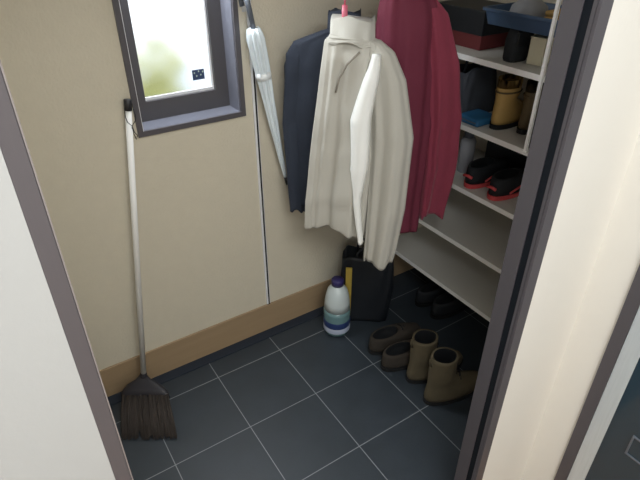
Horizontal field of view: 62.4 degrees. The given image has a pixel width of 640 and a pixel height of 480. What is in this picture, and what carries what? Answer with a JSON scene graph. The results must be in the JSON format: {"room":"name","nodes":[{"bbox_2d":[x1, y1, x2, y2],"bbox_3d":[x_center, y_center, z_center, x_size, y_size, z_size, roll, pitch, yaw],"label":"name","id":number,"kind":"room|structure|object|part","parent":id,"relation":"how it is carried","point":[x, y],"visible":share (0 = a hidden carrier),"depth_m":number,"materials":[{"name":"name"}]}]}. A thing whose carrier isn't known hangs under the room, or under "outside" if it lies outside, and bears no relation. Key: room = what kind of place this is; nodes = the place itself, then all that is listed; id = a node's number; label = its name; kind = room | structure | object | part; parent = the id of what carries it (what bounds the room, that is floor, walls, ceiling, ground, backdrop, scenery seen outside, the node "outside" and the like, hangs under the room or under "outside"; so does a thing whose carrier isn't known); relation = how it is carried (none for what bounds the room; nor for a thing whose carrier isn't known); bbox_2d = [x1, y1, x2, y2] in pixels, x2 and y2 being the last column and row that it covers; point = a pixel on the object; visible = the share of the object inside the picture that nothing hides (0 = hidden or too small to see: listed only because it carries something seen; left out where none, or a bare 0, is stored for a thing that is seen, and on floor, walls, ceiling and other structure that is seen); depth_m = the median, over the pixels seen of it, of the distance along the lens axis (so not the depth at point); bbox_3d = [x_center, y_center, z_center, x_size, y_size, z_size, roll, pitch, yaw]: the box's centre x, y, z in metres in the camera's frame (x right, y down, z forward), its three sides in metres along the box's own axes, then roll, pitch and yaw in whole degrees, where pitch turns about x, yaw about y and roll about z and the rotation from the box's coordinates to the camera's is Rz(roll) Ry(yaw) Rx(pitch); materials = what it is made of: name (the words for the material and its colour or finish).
{"room":"entryway shoe closet","nodes":[
{"label":"entryway shoe closet","id":0,"kind":"room"},
{"bbox_2d":[0,0,447,370],"bbox_3d":[-0.256,-0.630,1.925,2.010,2.400,0.130,-19,37,-27],"label":"wall","id":1,"kind":"structure","parent":0,"point":[201,249],"depth_m":1.90,"materials":[{"name":"beige paint"}]},
{"bbox_2d":[112,0,245,137],"bbox_3d":[-0.467,-0.809,1.631,0.392,0.917,0.128,-19,37,-27],"label":"window","id":2,"kind":"structure","parent":1,"relation":"in","point":[182,59],"depth_m":1.80,"materials":[{"name":"grey metal"}]},
{"bbox_3d":[-0.496,-0.838,1.662,0.254,0.765,0.001,-19,37,-27],"label":"pane","id":3,"kind":"part","parent":2,"relation":"part of","materials":[{"name":"clear glass"}]},
{"bbox_2d":[107,306,323,405],"bbox_3d":[-0.361,0.480,2.413,1.630,0.004,0.048,-19,37,-27],"label":"trim","id":4,"kind":"structure","parent":1,"relation":"attached to","point":[116,398],"depth_m":2.38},
{"bbox_2d":[99,254,413,396],"bbox_3d":[-0.218,0.350,2.482,2.010,0.150,0.009,-19,37,-27],"label":"baseboard","id":5,"kind":"structure","parent":1,"relation":"attached to","point":[165,358],"depth_m":2.35,"materials":[{"name":"brown wood"}]},
{"bbox_2d":[246,0,269,304],"bbox_3d":[-0.236,-0.652,1.828,0.017,2.242,0.008,-19,37,-27],"label":"upright","id":6,"kind":"object","parent":1,"relation":"attached to","point":[252,73],"visible":0.68,"depth_m":2.07,"materials":[{"name":"white metal"}]},
{"bbox_3d":[0.117,-0.974,1.668,0.660,0.048,0.309,-19,37,-27],"label":"rail","id":7,"kind":"object","parent":6,"relation":"attached to","visible":0},
{"bbox_2d":[342,0,347,16],"bbox_3d":[0.075,-0.732,1.574,0.081,0.365,0.018,9,34,14],"label":"clothes hanger","id":8,"kind":"object","parent":7,"relation":"hanging from","point":[344,7],"visible":0.11,"depth_m":1.59,"materials":[{"name":"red plastic"}]},
{"bbox_2d":[304,14,413,270],"bbox_3d":[0.128,-0.302,1.808,0.372,0.870,0.158,18,37,25],"label":"coat","id":9,"kind":"object","parent":8,"relation":"hanging from","point":[362,140],"visible":1,"depth_m":1.73,"materials":[{"name":"white fabric"}]},
{"bbox_3d":[-0.237,-0.768,1.719,0.016,0.056,0.058,-19,37,-27],"label":"wall hook","id":10,"kind":"object","parent":1,"relation":"attached to","visible":0},
{"bbox_2d":[238,0,287,184],"bbox_3d":[-0.192,-0.496,1.894,0.141,0.709,0.079,-6,33,-9],"label":"umbrella","id":11,"kind":"object","parent":10,"relation":"hanging from","point":[255,38],"visible":1,"depth_m":1.82,"materials":[{"name":"translucent white vinyl"},{"name":"satin steel"},{"name":"black plastic"}]},
{"bbox_3d":[-0.241,-0.747,1.733,0.017,0.114,0.069,-28,42,-21],"label":"handle","id":12,"kind":"part","parent":11,"relation":"part of","materials":[{"name":"grey plastic"}]},
{"bbox_2d":[110,268,489,479],"bbox_3d":[0.105,0.700,2.119,2.010,0.050,1.190,-19,37,-27],"label":"floor","id":13,"kind":"structure","parent":0,"point":[302,401],"depth_m":2.10,"materials":[{"name":"tile"}]},
{"bbox_2d":[121,98,176,439],"bbox_3d":[-0.672,0.159,1.813,0.225,1.188,0.373,-4,33,-6],"label":"broom","id":14,"kind":"object","parent":13,"relation":"on","point":[146,401],"visible":1,"depth_m":2.01,"materials":[{"name":"white plastic"}]},
{"bbox_3d":[-0.596,-0.370,1.678,0.034,0.105,0.020,-19,37,-27],"label":"hanging cord","id":15,"kind":"part","parent":14,"relation":"part of","materials":[{"name":"fabric"}]},
{"bbox_2d":[323,275,349,336],"bbox_3d":[0.079,0.298,2.426,0.126,0.298,0.126,-19,37,-27],"label":"bottle","id":16,"kind":"object","parent":13,"relation":"on","point":[336,317],"visible":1,"depth_m":2.38,"materials":[{"name":"white plastic"}]},
{"bbox_2d":[341,238,393,321],"bbox_3d":[0.222,0.184,2.495,0.250,0.416,0.135,3,33,4],"label":"bag","id":17,"kind":"object","parent":13,"relation":"on","point":[370,289],"visible":0.66,"depth_m":2.46,"materials":[{"name":"black plastic"}]},
{"bbox_2d":[368,322,420,354],"bbox_3d":[0.344,0.430,2.407,0.287,0.096,0.104,-17,36,-24],"label":"shoe","id":18,"kind":"object","parent":13,"relation":"on","point":[381,338],"visible":0.88,"depth_m":2.38,"materials":[{"name":"brown fabric"}]},
{"bbox_2d":[380,339,411,371],"bbox_3d":[0.393,0.485,2.320,0.287,0.096,0.104,-15,36,-23],"label":"shoe","id":19,"kind":"object","parent":13,"relation":"on","point":[395,357],"visible":0.64,"depth_m":2.27,"materials":[{"name":"brown fabric"}]},
{"bbox_2d":[415,281,446,306],"bbox_3d":[0.595,0.255,2.691,0.272,0.085,0.100,-19,37,-27],"label":"sneaker","id":20,"kind":"object","parent":13,"relation":"on","point":[427,292],"visible":0.62,"depth_m":2.63,"materials":[{"name":"black fabric"}]},
{"bbox_2d":[406,329,462,383],"bbox_3d":[0.493,0.465,2.223,0.290,0.235,0.104,-14,35,-21],"label":"boot","id":21,"kind":"object","parent":13,"relation":"on","point":[423,342],"visible":0.76,"depth_m":2.17,"materials":[{"name":"leather"}]},
{"bbox_2d":[430,292,467,319],"bbox_3d":[0.655,0.304,2.613,0.272,0.085,0.100,-19,37,-27],"label":"sneaker","id":22,"kind":"object","parent":13,"relation":"on","point":[445,305],"visible":0.66,"depth_m":2.56,"materials":[{"name":"black fabric"}]},
{"bbox_2d":[423,347,477,405],"bbox_3d":[0.549,0.524,2.120,0.290,0.245,0.104,-13,35,-19],"label":"boot","id":23,"kind":"object","parent":13,"relation":"on","point":[445,385],"visible":0.92,"depth_m":2.09,"materials":[{"name":"leather"}]},
{"bbox_2d":[0,0,639,479],"bbox_3d":[-0.113,0.102,0.780,3.260,2.400,0.072,-19,37,-27],"label":"wall","id":24,"kind":"structure","parent":0,"point":[608,133],"depth_m":0.98,"materials":[{"name":"paint"}]},
{"bbox_2d":[459,0,562,151],"bbox_3d":[0.967,-0.641,1.943,0.060,2.400,1.175,-19,37,-27],"label":"wall","id":25,"kind":"structure","parent":0,"point":[481,143],"depth_m":2.23,"materials":[{"name":"beige paint"}]},
{"bbox_2d":[395,226,500,321],"bbox_3d":[0.771,0.235,2.401,0.358,0.076,1.096,-19,37,-27],"label":"wall shelf","id":26,"kind":"object","parent":25,"relation":"attached to","point":[474,283],"visible":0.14,"depth_m":2.49,"materials":[{"name":"white wood"}]},
{"bbox_2d":[419,188,512,273],"bbox_3d":[0.771,0.027,2.268,0.358,0.076,1.096,-19,37,-27],"label":"wall shelf","id":27,"kind":"object","parent":25,"relation":"attached to","point":[475,228],"visible":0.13,"depth_m":2.33,"materials":[{"name":"white wood"}]},
{"bbox_2d":[451,141,517,219],"bbox_3d":[0.771,-0.180,2.136,0.358,0.076,1.096,-19,37,-27],"label":"wall shelf","id":28,"kind":"object","parent":25,"relation":"attached to","point":[507,208],"visible":0.08,"depth_m":2.06,"materials":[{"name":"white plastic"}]},
{"bbox_2d":[457,131,475,172],"bbox_3d":[0.611,-0.372,2.196,0.062,0.184,0.062,-19,37,-27],"label":"spray can","id":29,"kind":"object","parent":28,"relation":"on","point":[468,141],"visible":0.72,"depth_m":2.17,"materials":[{"name":"grey metal"}]},
{"bbox_2d":[463,157,509,188],"bbox_3d":[0.685,-0.287,2.155,0.280,0.085,0.103,-24,40,-32],"label":"sneaker","id":30,"kind":"object","parent":28,"relation":"on","point":[479,173],"visible":0.89,"depth_m":2.10,"materials":[{"name":"black fabric"}]},
{"bbox_2d":[486,168,524,200],"bbox_3d":[0.753,-0.231,2.067,0.280,0.085,0.103,-22,39,-31],"label":"sneaker","id":31,"kind":"object","parent":28,"relation":"on","point":[505,184],"visible":0.88,"depth_m":2.01,"materials":[{"name":"black fabric"}]},
{"bbox_2d":[485,141,526,167],"bbox_3d":[0.841,-0.378,2.208,0.054,0.180,0.320,-19,37,-27],"label":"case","id":32,"kind":"object","parent":28,"relation":"on","point":[516,160],"visible":0.12,"depth_m":2.25,"materials":[{"name":"plastic"}]},
{"bbox_2d":[460,111,528,155],"bbox_3d":[0.771,-0.391,2.001,0.358,0.076,1.096,-19,37,-27],"label":"wall shelf","id":33,"kind":"object","parent":25,"relation":"attached to","point":[507,138],"visible":0.1,"depth_m":1.91,"materials":[{"name":"white wood"}]},
{"bbox_2d":[462,109,491,126],"bbox_3d":[0.603,-0.467,2.023,0.112,0.030,0.100,-19,37,-27],"label":"pouch","id":34,"kind":"object","parent":33,"relation":"on","point":[477,117],"visible":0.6,"depth_m":1.99,"materials":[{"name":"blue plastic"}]},
{"bbox_2d":[460,61,496,112],"bbox_3d":[0.603,-0.626,2.115,0.191,0.200,0.173,-19,37,-27],"label":"bag","id":35,"kind":"object","parent":33,"relation":"on","point":[477,81],"visible":0.64,"depth_m":2.06,"materials":[{"name":"fabric"}]},
{"bbox_3d":[0.603,-0.684,2.076,0.112,0.061,0.012,-19,37,-27],"label":"handle","id":36,"kind":"part","parent":35,"relation":"part of","materials":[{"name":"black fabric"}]},
{"bbox_2d":[489,74,523,129],"bbox_3d":[0.728,-0.529,1.980,0.242,0.180,0.086,-25,40,-34],"label":"boot","id":37,"kind":"object","parent":33,"relation":"on","point":[507,108],"visible":0.9,"depth_m":1.93,"materials":[{"name":"leather"}]},
{"bbox_2d":[516,79,543,134],"bbox_3d":[0.818,-0.500,1.935,0.242,0.180,0.086,-22,39,-31],"label":"boot","id":38,"kind":"object","parent":33,"relation":"on","point":[529,94],"visible":0.39,"depth_m":1.88,"materials":[{"name":"brown leather"}]},
{"bbox_2d":[528,119,535,147],"bbox_3d":[0.824,-0.391,1.853,0.272,0.085,0.100,-22,38,-30],"label":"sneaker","id":39,"kind":"object","parent":33,"relation":"on","point":[535,119],"visible":0.02,"depth_m":1.79,"materials":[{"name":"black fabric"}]},
{"bbox_2d":[521,0,561,152],"bbox_3d":[0.694,-0.890,1.409,0.022,1.404,0.022,-19,37,-27],"label":"post","id":40,"kind":"object","parent":33,"relation":"on","point":[558,2],"visible":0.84,"depth_m":1.65,"materials":[{"name":"white metal"}]},
{"bbox_2d":[455,45,548,82],"bbox_3d":[0.771,-0.601,1.867,0.358,0.076,1.096,-19,37,-27],"label":"wall shelf","id":41,"kind":"object","parent":25,"relation":"attached to","point":[492,58],"visible":0.11,"depth_m":1.82,"materials":[{"name":"white wood"}]},
{"bbox_2d":[440,0,510,50],"bbox_3d":[0.600,-0.837,2.040,0.206,0.135,0.256,-19,37,-27],"label":"shoe box","id":42,"kind":"object","parent":41,"relation":"on","point":[471,29],"visible":0.51,"depth_m":1.96,"materials":[{"name":"red"}]},
{"bbox_2d":[502,29,534,62],"bbox_3d":[0.673,-0.667,1.799,0.092,0.108,0.060,-19,37,-27],"label":"pouch","id":43,"kind":"object","parent":41,"relation":"on","point":[517,42],"visible":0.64,"depth_m":1.78,"materials":[{"name":"fabric"}]},
{"bbox_2d":[483,2,561,36],"bbox_3d":[0.751,-0.734,1.755,0.264,0.052,0.344,-19,37,-27],"label":"tray","id":44,"kind":"object","parent":43,"relation":"on","point":[499,14],"visible":0.34,"depth_m":1.72,"materials":[{"name":"blue plastic"}]},
{"bbox_2d":[509,0,547,16],"bbox_3d":[0.696,-0.775,1.786,0.161,0.073,0.132,-19,37,-27],"label":"hat","id":45,"kind":"object","parent":44,"relation":"in","point":[530,7],"visible":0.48,"depth_m":1.75,"materials":[{"name":"grey fabric"}]},
{"bbox_2d":[544,8,560,19],"bbox_3d":[0.795,-0.705,1.694,0.120,0.052,0.110,-19,37,-27],"label":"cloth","id":46,"kind":"object","parent":44,"relation":"in","point":[549,13],"visible":0.08,"depth_m":1.69,"materials":[{"name":"beige fabric"}]},
{"bbox_2d":[526,34,553,65],"bbox_3d":[0.737,-0.635,1.768,0.066,0.088,0.054,-27,41,-35],"label":"carton","id":47,"kind":"object","parent":41,"relation":"on","point":[538,43],"visible":0.71,"depth_m":1.75,"materials":[{"name":"beige cardboard"}]},
{"bbox_2d":[521,134,639,479],"bbox_3d":[1.303,0.304,0.464,0.060,2.400,2.120,-19,37,-27],"label":"wall","id":48,"kind":"structure","parent":0,"point":[617,263],"depth_m":1.40,"materials":[{"name":"paint"}]},
{"bbox_2d":[554,264,639,479],"bbox_3d":[0.987,0.221,0.909,0.010,2.060,0.869,-19,37,-27],"label":"door","id":49,"kind":"structure","parent":48,"relation":"in","point":[604,442],"depth_m":1.42,"materials":[{"name":"grey painted wood"},{"name":"white painted wood"},{"name":"glass"}]},
{"bbox_3d":[1.000,0.241,0.901,0.006,2.025,0.758,-19,37,-27],"label":"panel","id":50,"kind":"part","parent":49,"relation":"part of","materials":[{"name":"blue"}]},
{"bbox_3d":[0.954,0.651,1.238,0.005,0.073,0.481,-19,37,-27],"label":"panel moulding","id":51,"kind":"part","parent":49,"relation":"part of","materials":[{"name":"grey plastic"}]},
{"bbox_3d":[0.078,-0.835,0.334,0.921,0.340,0.065,-19,37,-27],"label":"wall","id":52,"kind":"structure","parent":0,"visible":0},
{"bbox_2d":[0,0,613,479],"bbox_3d":[0.085,0.169,0.977,0.937,2.075,0.072,-19,37,-27],"label":"door frame","id":53,"kind":"structure","parent":52,"relation":"in","point":[582,24],"depth_m":0.98,"materials":[{"name":"grey metal"}]},
{"label":"clothes hanger","id":54,"kind":"object","parent":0,"visible":0},
{"bbox_2d":[282,8,360,212],"bbox_3d":[0.006,-0.433,1.925,0.291,0.766,0.082,5,33,7],"label":"jacket","id":55,"kind":"object","parent":54,"relation":"hanging from","point":[302,65],"visible":0.46,"depth_m":1.87,"materials":[{"name":"blue fabric"}]},
{"label":"clothes hanger","id":56,"kind":"object","parent":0,"visible":0},
{"bbox_2d":[375,0,461,233],"bbox_3d":[0.346,-0.448,1.885,0.338,0.964,0.137,-8,33,-12],"label":"jacket","id":57,"kind":"object","parent":56,"relation":"hanging from","point":[419,33],"visible":0.55,"depth_m":1.80,"materials":[{"name":"red fabric"}]}
]}

